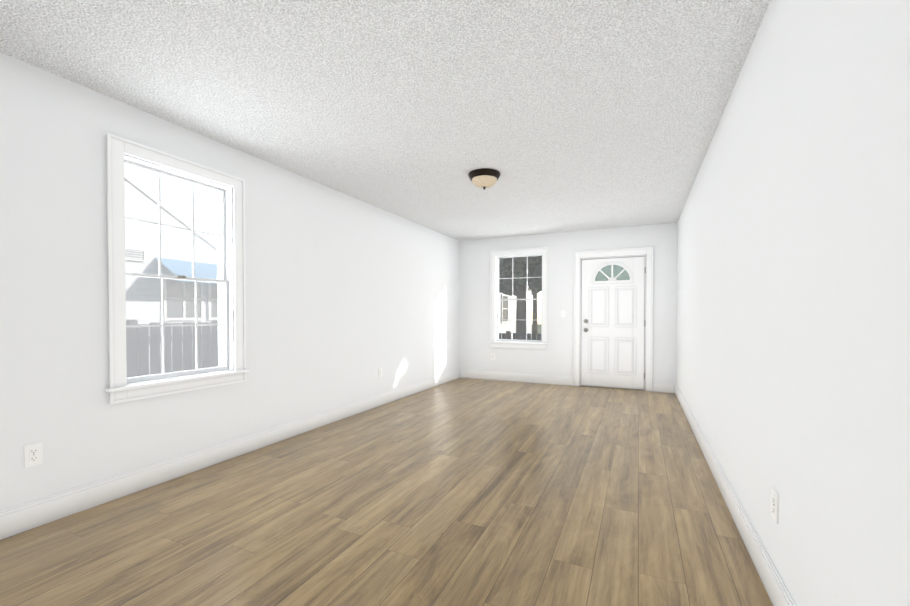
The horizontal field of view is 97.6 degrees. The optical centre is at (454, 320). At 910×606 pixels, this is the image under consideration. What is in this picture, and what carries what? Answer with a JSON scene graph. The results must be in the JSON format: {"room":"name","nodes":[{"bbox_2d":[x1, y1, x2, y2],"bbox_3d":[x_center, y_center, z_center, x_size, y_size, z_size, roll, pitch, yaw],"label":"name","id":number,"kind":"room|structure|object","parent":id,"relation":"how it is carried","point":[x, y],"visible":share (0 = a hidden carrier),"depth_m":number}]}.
{"room":"empty living room","nodes":[
{"label":"empty living room","id":0,"kind":"room"},
{"bbox_2d":[0,52,459,510],"bbox_3d":[-1.710,-0.140,3.422,0.160,2.440,8.535,0,1,25],"label":"wall","id":1,"kind":"structure","parent":0,"point":[347,296],"depth_m":2.71},
{"bbox_2d":[24,442,42,467],"bbox_3d":[-2.229,0.713,2.106,0.008,0.115,0.070,0,1,25],"label":"electrical outlet","id":2,"kind":"object","parent":1,"relation":"attached to","point":[33,454],"visible":1,"depth_m":2.10},
{"bbox_2d":[105,133,249,403],"bbox_3d":[-1.970,-0.311,2.840,0.233,1.626,0.947,0,1,25],"label":"window","id":3,"kind":"structure","parent":1,"relation":"in","point":[230,368],"depth_m":2.77},
{"bbox_2d":[0,370,459,539],"bbox_3d":[-1.631,1.010,3.401,0.014,0.140,8.215,0,1,25],"label":"baseboard","id":4,"kind":"structure","parent":1,"relation":"attached to","point":[30,515],"depth_m":2.71},
{"bbox_2d":[378,367,381,376],"bbox_3d":[-0.925,0.649,4.934,0.008,0.115,0.070,0,1,25],"label":"electrical outlet","id":5,"kind":"object","parent":1,"relation":"attached to","point":[379,372],"visible":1,"depth_m":4.93},
{"bbox_2d":[0,0,769,240],"bbox_3d":[-0.094,-1.410,2.659,3.720,0.120,8.535,0,1,25],"label":"ceiling","id":6,"kind":"structure","parent":0,"point":[568,115],"depth_m":2.29},
{"bbox_2d":[468,168,499,189],"bbox_3d":[0.274,-1.291,3.721,0.300,0.146,0.300,0,1,25],"label":"flush-mount light fixture","id":7,"kind":"object","parent":6,"relation":"attached to","point":[483,178],"visible":1,"depth_m":3.63},
{"bbox_2d":[0,378,772,605],"bbox_3d":[-0.094,1.140,2.694,3.720,0.100,8.535,0,1,25],"label":"floor","id":8,"kind":"structure","parent":0,"point":[468,492],"depth_m":2.16},
{"bbox_2d":[460,223,676,385],"bbox_3d":[1.660,-0.183,6.479,3.400,2.440,0.160,0,1,25],"label":"wall","id":9,"kind":"structure","parent":0,"point":[556,358],"depth_m":6.39},
{"bbox_2d":[489,247,548,348],"bbox_3d":[1.092,-0.359,6.731,1.016,1.652,0.233,0,1,25],"label":"window","id":10,"kind":"structure","parent":9,"relation":"in","point":[542,342],"depth_m":6.71},
{"bbox_2d":[460,370,674,392],"bbox_3d":[1.623,0.968,6.415,3.372,0.140,0.014,0,1,25],"label":"baseboard","id":11,"kind":"structure","parent":9,"relation":"attached to","point":[569,381],"depth_m":6.57},
{"bbox_2d":[581,256,645,389],"bbox_3d":[2.396,0.043,6.056,0.913,1.969,0.129,0,1,25],"label":"front door","id":12,"kind":"structure","parent":9,"relation":"in","point":[612,317],"depth_m":6.06},
{"bbox_2d":[574,247,652,391],"bbox_3d":[2.421,-0.015,6.132,1.115,2.115,0.216,0,1,25],"label":"door frame","id":13,"kind":"structure","parent":9,"relation":"attached to","point":[579,256],"depth_m":5.96},
{"bbox_2d":[676,0,909,605],"bbox_3d":[1.522,-0.120,1.931,0.160,2.440,8.535,0,1,25],"label":"wall","id":14,"kind":"structure","parent":0,"point":[793,317],"depth_m":1.24},
{"bbox_2d":[675,384,796,605],"bbox_3d":[1.443,1.030,1.983,0.014,0.140,8.215,0,1,25],"label":"baseboard","id":15,"kind":"structure","parent":14,"relation":"attached to","point":[777,591],"depth_m":1.96},
{"bbox_2d":[771,487,778,523],"bbox_3d":[1.253,0.725,1.563,0.010,0.115,0.070,0,1,25],"label":"outlet","id":16,"kind":"object","parent":14,"relation":"attached to","point":[774,504],"visible":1,"depth_m":1.55},
{"label":"outside","id":17,"kind":"structure","parent":0,"visible":0},
{"bbox_2d":[531,324,540,339],"bbox_3d":[3.636,1.372,14.845,80.000,0.200,90.000,0,1,25],"label":"ground","id":18,"kind":"structure","parent":17,"point":[538,330],"depth_m":39.34},
{"bbox_2d":[124,170,217,374],"bbox_3d":[-10.930,-1.343,8.641,8.910,5.400,8.840,0,1,25],"label":"neighbor house","id":19,"kind":"structure","parent":18,"relation":"on","point":[151,244],"depth_m":9.09},
{"bbox_2d":[126,319,217,377],"bbox_3d":[-3.796,0.682,6.480,0.120,1.410,12.700,0,1,25],"label":"fence","id":20,"kind":"object","parent":18,"relation":"on","point":[204,339],"depth_m":5.71},
{"bbox_2d":[499,288,535,338],"bbox_3d":[-0.982,-1.261,20.794,8.100,4.900,10.400,0,1,25],"label":"outbuilding","id":21,"kind":"structure","parent":18,"relation":"on","point":[509,312],"depth_m":19.72},
{"bbox_2d":[499,331,540,339],"bbox_3d":[6.068,0.847,9.366,15.100,1.000,0.120,0,1,25],"label":"fence","id":22,"kind":"object","parent":18,"relation":"on","point":[521,336],"depth_m":11.23},
{"bbox_2d":[499,256,541,334],"bbox_3d":[4.975,-3.412,21.558,38.103,9.180,21.960,0,1,25],"label":"trees","id":23,"kind":"object","parent":18,"relation":"on","point":[516,274],"depth_m":12.07}
]}

